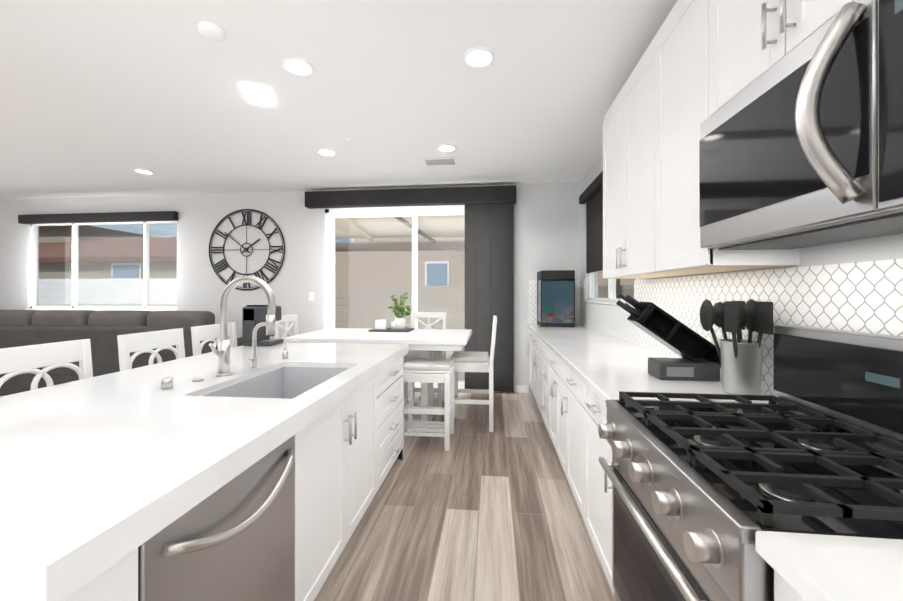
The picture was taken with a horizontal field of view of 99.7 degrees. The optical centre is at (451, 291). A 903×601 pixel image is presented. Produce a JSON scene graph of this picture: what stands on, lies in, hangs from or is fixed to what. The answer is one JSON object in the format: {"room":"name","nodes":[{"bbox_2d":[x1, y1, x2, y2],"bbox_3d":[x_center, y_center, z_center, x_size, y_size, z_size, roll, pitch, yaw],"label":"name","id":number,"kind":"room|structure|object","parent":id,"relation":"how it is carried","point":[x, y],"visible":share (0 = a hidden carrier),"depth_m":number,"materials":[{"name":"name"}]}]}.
{"room":"kitchen","nodes":[
{"label":"kitchen","id":0,"kind":"room"},
{"bbox_2d":[0,182,579,392],"bbox_3d":[-2.793,-0.048,5.546,9.320,2.780,0.150,0,0,6],"label":"wall","id":1,"kind":"structure","parent":0,"point":[546,226],"depth_m":5.46,"materials":[{"name":"grey paint"}]},
{"bbox_2d":[18,211,177,310],"bbox_3d":[-5.306,-0.447,5.753,2.600,1.460,0.180,0,0,6],"label":"window","id":2,"kind":"structure","parent":1,"relation":"in","point":[75,220],"depth_m":5.75,"materials":[{"name":"white plastic"}]},
{"bbox_2d":[209,209,284,290],"bbox_3d":[-2.943,-0.608,5.461,1.172,1.172,0.032,0,0,6],"label":"wall clock","id":3,"kind":"object","parent":1,"relation":"attached to","point":[251,245],"visible":0.94,"depth_m":5.46,"materials":[{"name":"black metal"}]},
{"bbox_2d":[309,292,313,300],"bbox_3d":[-1.977,0.062,5.375,0.080,0.120,0.013,0,0,6],"label":"switch plate","id":4,"kind":"object","parent":1,"relation":"attached to","point":[311,296],"visible":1,"depth_m":5.37,"materials":[{"name":"white plastic"}]},
{"bbox_2d":[305,185,515,208],"bbox_3d":[-0.586,-1.283,5.168,2.890,0.210,0.129,0,0,6],"label":"valance curtain","id":5,"kind":"object","parent":1,"relation":"attached to","point":[410,197],"visible":1,"depth_m":5.11,"materials":[{"name":"fabric"}]},
{"bbox_2d":[465,203,513,391],"bbox_3d":[0.495,0.069,5.048,0.645,2.486,0.034,0,0,6],"label":"panel","id":6,"kind":"object","parent":5,"relation":"hanging from","point":[489,261],"visible":0.77,"depth_m":5.04,"materials":[{"name":"fabric"}]},
{"bbox_2d":[325,205,499,391],"bbox_3d":[-0.473,0.082,5.285,2.650,2.520,0.090,0,0,6],"label":"sliding door","id":7,"kind":"structure","parent":1,"relation":"attached to","point":[414,213],"depth_m":5.34,"materials":[{"name":"white plastic"}]},
{"bbox_2d":[516,385,528,392],"bbox_3d":[-3.529,1.288,1.807,8.360,0.100,7.440,0,0,6],"label":"baseboard","id":8,"kind":"structure","parent":1,"relation":"attached to","point":[521,389],"depth_m":5.05,"materials":[{"name":"white wood"}]},
{"bbox_2d":[0,392,613,600],"bbox_3d":[-3.201,1.388,1.772,9.320,0.100,7.740,0,0,6],"label":"floor","id":9,"kind":"structure","parent":0,"point":[478,511],"depth_m":2.18,"materials":[{"name":"brown wood"}]},
{"bbox_2d":[0,339,92,389],"bbox_3d":[-1.742,0.793,1.786,0.471,1.090,0.450,0,0,6],"label":"stool","id":10,"kind":"object","parent":9,"relation":"on","point":[14,361],"visible":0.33,"depth_m":1.82,"materials":[{"name":"white paint"}]},
{"bbox_2d":[0,310,242,395],"bbox_3d":[-4.932,0.772,5.148,4.452,1.060,1.004,0,0,6],"label":"sofa","id":11,"kind":"object","parent":9,"relation":"on","point":[102,330],"visible":0.5,"depth_m":4.68,"materials":[{"name":"fabric"}]},
{"bbox_2d":[117,328,184,370],"bbox_3d":[-1.676,0.794,2.392,0.471,1.090,0.450,0,0,6],"label":"stool","id":12,"kind":"object","parent":9,"relation":"on","point":[142,342],"visible":0.27,"depth_m":2.38,"materials":[{"name":"white paint"}]},
{"bbox_2d":[191,322,236,355],"bbox_3d":[-1.618,0.794,2.929,0.471,1.090,0.450,0,0,6],"label":"stool","id":13,"kind":"object","parent":9,"relation":"on","point":[206,333],"visible":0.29,"depth_m":2.87,"materials":[{"name":"white paint"}]},
{"bbox_2d":[52,354,405,600],"bbox_3d":[-0.956,0.913,1.871,0.964,0.850,2.480,0,0,6],"label":"kitchen island","id":14,"kind":"object","parent":9,"relation":"on","point":[343,456],"depth_m":1.68,"materials":[{"name":"white wood"}]},
{"bbox_2d":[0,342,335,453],"bbox_3d":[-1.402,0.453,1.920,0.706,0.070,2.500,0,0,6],"label":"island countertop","id":15,"kind":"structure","parent":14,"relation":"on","point":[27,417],"depth_m":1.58,"materials":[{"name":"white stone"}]},
{"bbox_2d":[242,304,282,345],"bbox_3d":[-1.500,0.260,3.038,0.230,0.318,0.200,0,0,6],"label":"coffee maker","id":16,"kind":"object","parent":15,"relation":"on","point":[253,316],"visible":0.69,"depth_m":2.95,"materials":[{"name":"grey plastic"}]},
{"bbox_2d":[0,343,407,600],"bbox_3d":[-0.766,0.453,1.851,0.574,0.070,2.500,0,0,6],"label":"island countertop","id":17,"kind":"structure","parent":14,"relation":"on","point":[70,503],"depth_m":0.91,"materials":[{"name":"white stone"}]},
{"bbox_2d":[161,275,297,388],"bbox_3d":[-1.039,0.167,2.016,0.349,0.500,0.809,0,0,6],"label":"faucet","id":18,"kind":"object","parent":17,"relation":"on","point":[222,351],"visible":1,"depth_m":1.90,"materials":[{"name":"silver metal"}]},
{"bbox_2d":[208,366,347,397],"bbox_3d":[-0.816,0.576,1.887,0.468,0.265,0.748,0,0,6],"label":"sink","id":19,"kind":"object","parent":17,"relation":"in","point":[285,381],"depth_m":2.23,"materials":[{"name":"grey metal"}]},
{"bbox_2d":[138,435,294,600],"bbox_3d":[-0.841,0.912,1.095,0.609,0.840,0.600,0,0,6],"label":"dishwasher","id":20,"kind":"object","parent":14,"relation":"in","point":[233,539],"visible":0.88,"depth_m":1.04,"materials":[{"name":"silver metal"}]},
{"bbox_2d":[274,314,298,338],"bbox_3d":[-1.565,0.795,4.070,0.471,1.090,0.450,0,0,6],"label":"chair","id":21,"kind":"object","parent":9,"relation":"on","point":[286,319],"visible":0.12,"depth_m":4.08,"materials":[{"name":"white paint"}]},
{"bbox_2d":[283,328,471,428],"bbox_3d":[-0.663,0.883,3.942,1.700,0.915,1.000,0,0,6],"label":"dining table","id":22,"kind":"object","parent":9,"relation":"on","point":[424,343],"visible":0.31,"depth_m":3.73,"materials":[{"name":"white paint"}]},
{"bbox_2d":[368,292,415,331],"bbox_3d":[-0.642,0.212,4.202,0.467,0.427,0.300,0,0,6],"label":"decor","id":23,"kind":"object","parent":22,"relation":"on","point":[398,324],"visible":1,"depth_m":4.15,"materials":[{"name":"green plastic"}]},
{"bbox_2d":[404,312,445,406],"bbox_3d":[-0.306,0.796,4.548,0.450,1.090,0.471,0,0,6],"label":"chair","id":24,"kind":"object","parent":9,"relation":"on","point":[439,390],"visible":0.33,"depth_m":4.69,"materials":[{"name":"white paint"}]},
{"bbox_2d":[404,358,454,450],"bbox_3d":[-0.214,0.988,3.448,0.450,0.705,0.435,0,0,6],"label":"stool","id":25,"kind":"object","parent":9,"relation":"on","point":[442,370],"visible":0.83,"depth_m":3.29,"materials":[{"name":"white paint"}]},
{"bbox_2d":[449,316,496,431],"bbox_3d":[0.225,0.795,3.876,0.471,1.090,0.450,0,0,6],"label":"chair","id":26,"kind":"object","parent":9,"relation":"on","point":[468,361],"visible":0.9,"depth_m":3.67,"materials":[{"name":"white paint"}]},
{"bbox_2d":[527,258,902,600],"bbox_3d":[0.978,0.588,1.672,0.687,1.500,6.739,0,0,6],"label":"countertop","id":27,"kind":"structure","parent":9,"relation":"on","point":[590,363],"depth_m":1.67,"materials":[{"name":"white stone"}]},
{"bbox_2d":[537,270,574,326],"bbox_3d":[1.297,0.081,4.767,0.400,0.680,0.400,0,0,6],"label":"fish tank","id":28,"kind":"object","parent":27,"relation":"on","point":[555,298],"visible":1,"depth_m":4.57,"materials":[{"name":"black"}]},
{"bbox_2d":[616,293,720,380],"bbox_3d":[1.062,0.211,1.869,0.487,0.413,0.152,0,0,6],"label":"knife block","id":29,"kind":"object","parent":27,"relation":"on","point":[699,360],"visible":0.88,"depth_m":1.83,"materials":[{"name":"grey plastic"}]},
{"bbox_2d":[699,299,772,394],"bbox_3d":[1.172,0.223,1.584,0.191,0.389,0.284,0,0,6],"label":"utensil crock","id":30,"kind":"object","parent":27,"relation":"on","point":[740,358],"visible":0.94,"depth_m":1.52,"materials":[{"name":"silver metal"}]},
{"bbox_2d":[598,325,902,600],"bbox_3d":[0.877,0.720,1.052,0.726,1.195,0.817,0,0,6],"label":"range","id":31,"kind":"object","parent":9,"relation":"on","point":[704,489],"visible":1,"depth_m":1.00,"materials":[{"name":"silver metal"}]},
{"bbox_2d":[0,0,676,199],"bbox_3d":[-3.201,-1.492,1.775,9.320,0.100,7.740,0,0,6],"label":"ceiling","id":32,"kind":"structure","parent":0,"point":[101,98],"depth_m":2.75,"materials":[{"name":"white paint"}]},
{"bbox_2d":[133,168,153,174],"bbox_3d":[-3.658,-1.435,4.530,0.184,0.024,0.184,0,0,-39],"label":"recessed light","id":33,"kind":"object","parent":32,"relation":"in","point":[143,171],"depth_m":4.53,"materials":[{"name":"white plastic"}]},
{"bbox_2d":[198,21,225,41],"bbox_3d":[-1.316,-1.423,2.094,0.129,0.037,0.129,0,0,-3],"label":"smoke detector","id":34,"kind":"object","parent":32,"relation":"attached to","point":[210,31],"depth_m":2.07,"materials":[{"name":"white plastic"}]},
{"bbox_2d":[282,57,313,75],"bbox_3d":[-0.978,-1.437,2.430,0.184,0.024,0.184,0,0,6],"label":"recessed light","id":35,"kind":"object","parent":32,"relation":"in","point":[294,65],"depth_m":2.43,"materials":[{"name":"white plastic"}]},
{"bbox_2d":[317,148,335,155],"bbox_3d":[-1.280,-1.435,3.911,0.184,0.024,0.184,0,0,-39],"label":"recessed light","id":36,"kind":"object","parent":32,"relation":"in","point":[323,151],"depth_m":3.91,"materials":[{"name":"white plastic"}]},
{"bbox_2d":[422,157,457,165],"bbox_3d":[-0.124,-1.432,4.188,0.380,0.012,0.220,0,0,6],"label":"ceiling vent","id":37,"kind":"object","parent":32,"relation":"in","point":[439,161],"visible":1,"depth_m":4.17,"materials":[{"name":"white metal"}]},
{"bbox_2d":[437,144,455,151],"bbox_3d":[-0.045,-1.436,3.797,0.184,0.024,0.184,0,0,6],"label":"recessed light","id":38,"kind":"object","parent":32,"relation":"in","point":[444,147],"depth_m":3.78,"materials":[{"name":"white plastic"}]},
{"bbox_2d":[463,47,494,67],"bbox_3d":[0.169,-1.437,2.336,0.184,0.024,0.184,0,0,-39],"label":"recessed light","id":39,"kind":"object","parent":32,"relation":"in","point":[477,57],"depth_m":2.33,"materials":[{"name":"white plastic"}]},
{"bbox_2d":[580,154,902,307],"bbox_3d":[1.349,-0.053,1.206,0.150,2.780,7.590,0,0,6],"label":"wall","id":40,"kind":"structure","parent":0,"point":[880,248],"depth_m":1.31,"materials":[{"name":"grey paint"}]},
{"bbox_2d":[579,171,633,306],"bbox_3d":[1.578,-0.534,3.877,0.170,1.310,1.710,0,0,6],"label":"window","id":41,"kind":"structure","parent":40,"relation":"in","point":[591,196],"depth_m":4.25,"materials":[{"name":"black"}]},
{"bbox_2d":[603,49,671,278],"bbox_3d":[1.235,-0.706,2.341,0.319,1.210,0.979,0,0,6],"label":"upper cabinet","id":42,"kind":"object","parent":40,"relation":"attached to","point":[625,121],"depth_m":2.34,"materials":[{"name":"white wood"}]},
{"bbox_2d":[647,0,799,275],"bbox_3d":[1.163,-0.707,1.674,0.319,1.210,0.598,0,0,6],"label":"upper cabinet","id":43,"kind":"object","parent":40,"relation":"attached to","point":[699,62],"depth_m":1.68,"materials":[{"name":"white wood"}]},
{"bbox_2d":[715,0,852,111],"bbox_3d":[1.096,-0.988,1.053,0.319,0.650,0.770,0,0,6],"label":"upper cabinet","id":44,"kind":"object","parent":40,"relation":"attached to","point":[751,36],"depth_m":1.20,"materials":[{"name":"white wood"}]},
{"bbox_2d":[699,0,902,249],"bbox_3d":[1.035,-0.400,1.059,0.442,0.486,0.770,0,0,6],"label":"microwave","id":45,"kind":"object","parent":44,"relation":"attached to","point":[801,145],"visible":1,"depth_m":0.91,"materials":[{"name":"silver metal"}]},
{"label":"outside","id":46,"kind":"structure","parent":0,"visible":0},
{"bbox_2d":[446,347,464,380],"bbox_3d":[-5.938,1.424,15.626,65.000,0.100,50.000,0,0,6],"label":"ground","id":47,"kind":"structure","parent":46,"point":[460,376],"depth_m":6.46,"materials":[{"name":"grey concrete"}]},
{"bbox_2d":[38,278,176,306],"bbox_3d":[-21.426,0.500,11.921,35.000,1.740,0.200,0,0,6],"label":"wall","id":48,"kind":"structure","parent":47,"relation":"on","point":[109,290],"depth_m":10.53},
{"bbox_2d":[39,225,176,278],"bbox_3d":[-22.749,-1.675,22.012,31.200,6.113,12.924,0,0,6],"label":"house","id":49,"kind":"structure","parent":47,"relation":"on","point":[93,251],"depth_m":15.20,"materials":[{"name":"beige paint"}]},
{"bbox_2d":[335,286,607,346],"bbox_3d":[-0.055,0.607,9.660,7.980,1.520,0.200,0,0,6],"label":"wall","id":50,"kind":"structure","parent":47,"relation":"on","point":[457,312],"depth_m":9.72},
{"bbox_2d":[335,215,619,298],"bbox_3d":[-0.536,-0.277,7.440,8.500,3.284,3.979,0,0,6],"label":"patio cover","id":51,"kind":"object","parent":47,"relation":"on","point":[394,229],"depth_m":8.92,"materials":[{"name":"beige"}]},
{"bbox_2d":[335,237,634,285],"bbox_3d":[0.681,-1.735,16.373,16.000,6.220,7.100,0,0,6],"label":"house","id":52,"kind":"structure","parent":47,"relation":"on","point":[388,276],"depth_m":13.17,"materials":[{"name":"beige paint"}]},
{"bbox_2d":[620,285,633,298],"bbox_3d":[3.246,0.598,1.961,0.200,1.520,14.800,0,0,6],"label":"wall","id":53,"kind":"structure","parent":47,"relation":"on","point":[631,290],"depth_m":8.29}
]}

